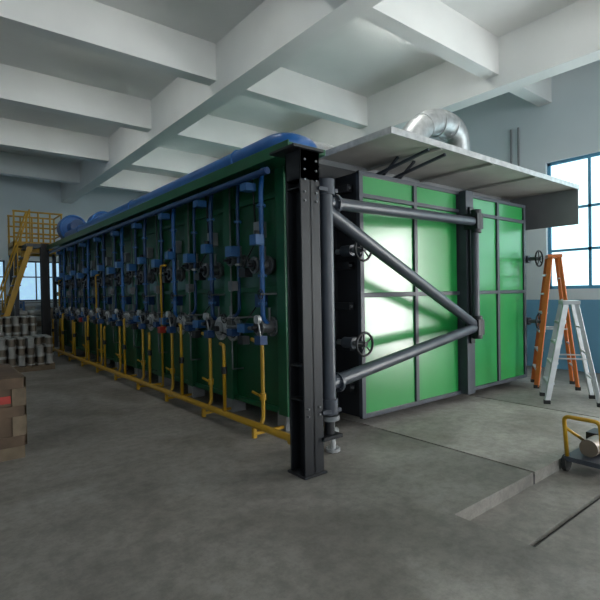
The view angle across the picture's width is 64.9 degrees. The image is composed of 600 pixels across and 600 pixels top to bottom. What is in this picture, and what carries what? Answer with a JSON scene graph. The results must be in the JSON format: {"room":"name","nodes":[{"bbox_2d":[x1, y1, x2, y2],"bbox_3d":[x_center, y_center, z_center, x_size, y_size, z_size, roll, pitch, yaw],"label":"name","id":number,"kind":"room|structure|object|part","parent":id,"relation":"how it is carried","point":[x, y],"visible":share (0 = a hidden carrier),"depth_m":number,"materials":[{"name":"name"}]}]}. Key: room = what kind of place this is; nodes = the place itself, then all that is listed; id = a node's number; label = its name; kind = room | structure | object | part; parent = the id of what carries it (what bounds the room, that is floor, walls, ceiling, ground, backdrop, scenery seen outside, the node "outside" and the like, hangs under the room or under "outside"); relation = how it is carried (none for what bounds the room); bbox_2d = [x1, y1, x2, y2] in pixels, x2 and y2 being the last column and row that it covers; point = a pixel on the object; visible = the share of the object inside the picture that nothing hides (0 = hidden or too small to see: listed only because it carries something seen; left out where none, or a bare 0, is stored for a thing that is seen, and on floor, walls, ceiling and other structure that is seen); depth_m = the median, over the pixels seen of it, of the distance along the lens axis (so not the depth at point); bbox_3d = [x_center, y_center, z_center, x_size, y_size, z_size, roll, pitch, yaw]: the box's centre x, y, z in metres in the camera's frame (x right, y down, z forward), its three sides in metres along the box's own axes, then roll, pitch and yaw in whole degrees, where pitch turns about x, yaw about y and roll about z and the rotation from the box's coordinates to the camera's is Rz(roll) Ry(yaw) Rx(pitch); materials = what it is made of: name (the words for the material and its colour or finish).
{"room":"industrial hall","nodes":[
{"label":"industrial hall","id":0,"kind":"room"},
{"bbox_2d":[0,175,146,340],"bbox_3d":[-11.193,-1.201,14.225,18.300,5.800,0.200,-2,1,-39],"label":"wall","id":1,"kind":"structure","parent":0,"point":[16,193],"depth_m":16.00,"materials":[{"name":"paint"}]},
{"bbox_2d":[0,260,4,301],"bbox_3d":[-10.166,-0.605,15.044,1.300,1.350,0.080,-2,1,-39],"label":"window","id":2,"kind":"structure","parent":1,"relation":"in","point":[2,262],"depth_m":15.39,"materials":[{"name":"glass"}]},
{"bbox_2d":[19,261,58,300],"bbox_3d":[-8.739,-0.645,16.182,1.650,1.350,0.080,-2,1,-39],"label":"window","id":3,"kind":"structure","parent":1,"relation":"in","point":[29,290],"depth_m":15.96,"materials":[{"name":"glass"}]},
{"bbox_2d":[0,0,578,177],"bbox_3d":[-3.075,-4.202,3.944,18.700,0.200,26.400,-2,1,-39],"label":"ceiling","id":4,"kind":"structure","parent":0,"point":[361,57],"depth_m":8.24,"materials":[{"name":"paint"}]},
{"bbox_2d":[0,152,178,192],"bbox_3d":[-9.679,-3.800,12.235,18.300,0.599,0.240,-2,1,-39],"label":"ceiling beam","id":5,"kind":"structure","parent":4,"relation":"attached to","point":[11,164],"depth_m":14.15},
{"bbox_2d":[0,118,220,174],"bbox_3d":[-7.870,-3.800,9.968,18.300,0.599,0.240,-2,1,-39],"label":"ceiling beam","id":6,"kind":"structure","parent":4,"relation":"attached to","point":[14,134],"depth_m":11.72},
{"bbox_2d":[0,63,280,149],"bbox_3d":[-6.061,-3.801,7.702,18.300,0.599,0.240,-2,1,-39],"label":"ceiling beam","id":7,"kind":"structure","parent":4,"relation":"attached to","point":[20,87],"depth_m":9.27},
{"bbox_2d":[0,0,367,128],"bbox_3d":[-4.315,-3.801,5.513,18.300,0.599,0.240,-2,1,-39],"label":"ceiling beam","id":8,"kind":"structure","parent":4,"relation":"attached to","point":[89,25],"depth_m":7.10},
{"bbox_2d":[61,0,382,203],"bbox_3d":[-0.073,-3.787,6.339,0.320,0.800,26.000,-2,1,-39],"label":"ceiling beam","id":9,"kind":"structure","parent":4,"relation":"attached to","point":[276,32],"depth_m":7.34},
{"bbox_2d":[290,0,599,146],"bbox_3d":[2.717,-3.866,8.565,0.320,0.800,26.000,-2,1,-39],"label":"ceiling beam","id":10,"kind":"structure","parent":4,"relation":"attached to","point":[563,40],"depth_m":7.69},
{"bbox_2d":[358,0,551,106],"bbox_3d":[-2.506,-3.801,3.246,18.300,0.599,0.240,-2,1,-39],"label":"ceiling beam","id":11,"kind":"structure","parent":4,"relation":"attached to","point":[432,26],"depth_m":6.85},
{"bbox_2d":[0,341,599,599],"bbox_3d":[-2.972,1.647,4.025,18.300,0.300,26.000,-2,1,-39],"label":"floor","id":12,"kind":"structure","parent":0,"point":[118,491],"depth_m":3.42,"materials":[{"name":"concrete"}]},
{"bbox_2d":[0,363,26,461],"bbox_3d":[-3.413,1.117,4.550,1.190,0.760,1.230,-2,1,-39],"label":"cardboard boxes","id":13,"kind":"object","parent":12,"relation":"on","point":[13,407],"visible":1,"depth_m":4.38,"materials":[{"name":"brown cardboard"}]},
{"bbox_2d":[0,315,36,336],"bbox_3d":[-6.989,0.934,11.086,1.360,1.070,0.850,-2,1,-39],"label":"drums","id":14,"kind":"object","parent":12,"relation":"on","point":[11,326],"visible":0.45,"depth_m":11.03,"materials":[{"name":"grey metal"}]},
{"bbox_2d":[0,334,54,371],"bbox_3d":[-5.898,1.122,9.910,1.190,0.690,0.850,-2,1,-39],"label":"drums","id":15,"kind":"object","parent":12,"relation":"on","point":[32,352],"visible":0.97,"depth_m":9.72,"materials":[{"name":"grey metal"}]},
{"bbox_2d":[14,310,41,334],"bbox_3d":[-8.477,0.881,14.665,1.034,1.130,0.900,-2,1,-39],"label":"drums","id":16,"kind":"object","parent":12,"relation":"on","point":[37,313],"visible":0.16,"depth_m":14.47,"materials":[{"name":"grey metal"}]},
{"bbox_2d":[0,301,58,335],"bbox_3d":[-8.974,0.746,15.323,2.810,1.400,0.610,-2,1,-39],"label":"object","id":17,"kind":"object","parent":12,"relation":"on","point":[23,307],"visible":0.12,"depth_m":15.23,"materials":[{"name":"blue paint"}]},
{"bbox_2d":[0,209,64,348],"bbox_3d":[-7.672,-0.510,13.196,1.912,3.925,1.800,-2,1,-39],"label":"access platform","id":18,"kind":"object","parent":12,"relation":"on","point":[16,248],"visible":0.83,"depth_m":12.96,"materials":[{"name":"metal"}]},
{"bbox_2d":[39,243,53,351],"bbox_3d":[-7.066,-0.057,13.104,0.300,3.000,0.300,-2,1,-39],"label":"steel column","id":19,"kind":"structure","parent":12,"relation":"on","point":[44,255],"depth_m":13.03,"materials":[{"name":"black metal"}]},
{"bbox_2d":[47,108,579,444],"bbox_3d":[-1.373,-0.845,10.086,5.330,4.460,11.520,-2,1,-39],"label":"furnace","id":20,"kind":"object","parent":12,"relation":"on","point":[183,281],"visible":0.97,"depth_m":6.16,"materials":[{"name":"green paint"}]},
{"bbox_2d":[319,126,579,229],"bbox_3d":[2.236,-1.414,6.313,4.370,0.595,1.120,-2,1,-39],"label":"fume hood","id":21,"kind":"object","parent":20,"relation":"attached to","point":[391,165],"depth_m":5.93,"materials":[{"name":"metal"}]},
{"bbox_2d":[326,427,339,453],"bbox_3d":[0.309,1.260,4.468,0.140,0.357,0.140,-2,1,-39],"label":"pipe","id":22,"kind":"object","parent":12,"relation":"on","point":[332,448],"visible":0.36,"depth_m":4.44,"materials":[{"name":"metal"}]},
{"bbox_2d":[269,143,484,479],"bbox_3d":[0.971,-0.033,5.213,3.440,2.888,1.118,-2,1,-39],"label":"support post","id":23,"kind":"object","parent":12,"relation":"on","point":[313,207],"visible":1,"depth_m":3.96,"materials":[{"name":"black metal"}]},
{"bbox_3d":[1.236,-0.002,5.100,0.217,2.280,3.222,0,1,44],"label":"swing arm frame","id":24,"kind":"part","parent":23,"relation":"part of","materials":[{"name":"metal"}]},
{"bbox_2d":[530,254,580,390],"bbox_3d":[3.918,0.319,7.287,0.625,2.025,0.558,-1,1,21],"label":"step ladder","id":25,"kind":"object","parent":12,"relation":"on","point":[540,334],"visible":0.91,"depth_m":7.14,"materials":[{"name":"plastic"}]},
{"bbox_2d":[539,300,599,406],"bbox_3d":[3.592,0.678,6.297,0.675,1.345,0.550,-1,1,21],"label":"step ladder","id":26,"kind":"object","parent":12,"relation":"on","point":[546,390],"visible":1,"depth_m":6.16,"materials":[{"name":"metal"}]},
{"bbox_2d":[560,415,599,470],"bbox_3d":[2.605,1.239,4.151,0.607,0.517,0.380,-2,1,-39],"label":"trolley","id":27,"kind":"object","parent":12,"relation":"on","point":[588,452],"visible":1,"depth_m":4.08,"materials":[{"name":"metal"}]},
{"bbox_2d":[431,60,599,372],"bbox_3d":[4.204,-1.408,9.751,0.206,5.800,26.400,-2,1,-39],"label":"wall","id":28,"kind":"structure","parent":0,"point":[567,127],"depth_m":8.97,"materials":[{"name":"paint"}]},
{"bbox_2d":[510,127,519,165],"bbox_3d":[4.279,-1.504,9.395,0.112,3.800,0.350,-2,1,-39],"label":"conduit","id":29,"kind":"object","parent":28,"relation":"attached to","point":[518,147],"visible":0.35,"depth_m":9.33,"materials":[{"name":"grey metal"}]},
{"bbox_2d":[547,152,599,288],"bbox_3d":[5.672,-1.408,7.916,0.080,2.400,2.900,-2,1,-39],"label":"window","id":30,"kind":"structure","parent":28,"relation":"in","point":[579,244],"depth_m":8.59,"materials":[{"name":"glass"}]}
]}

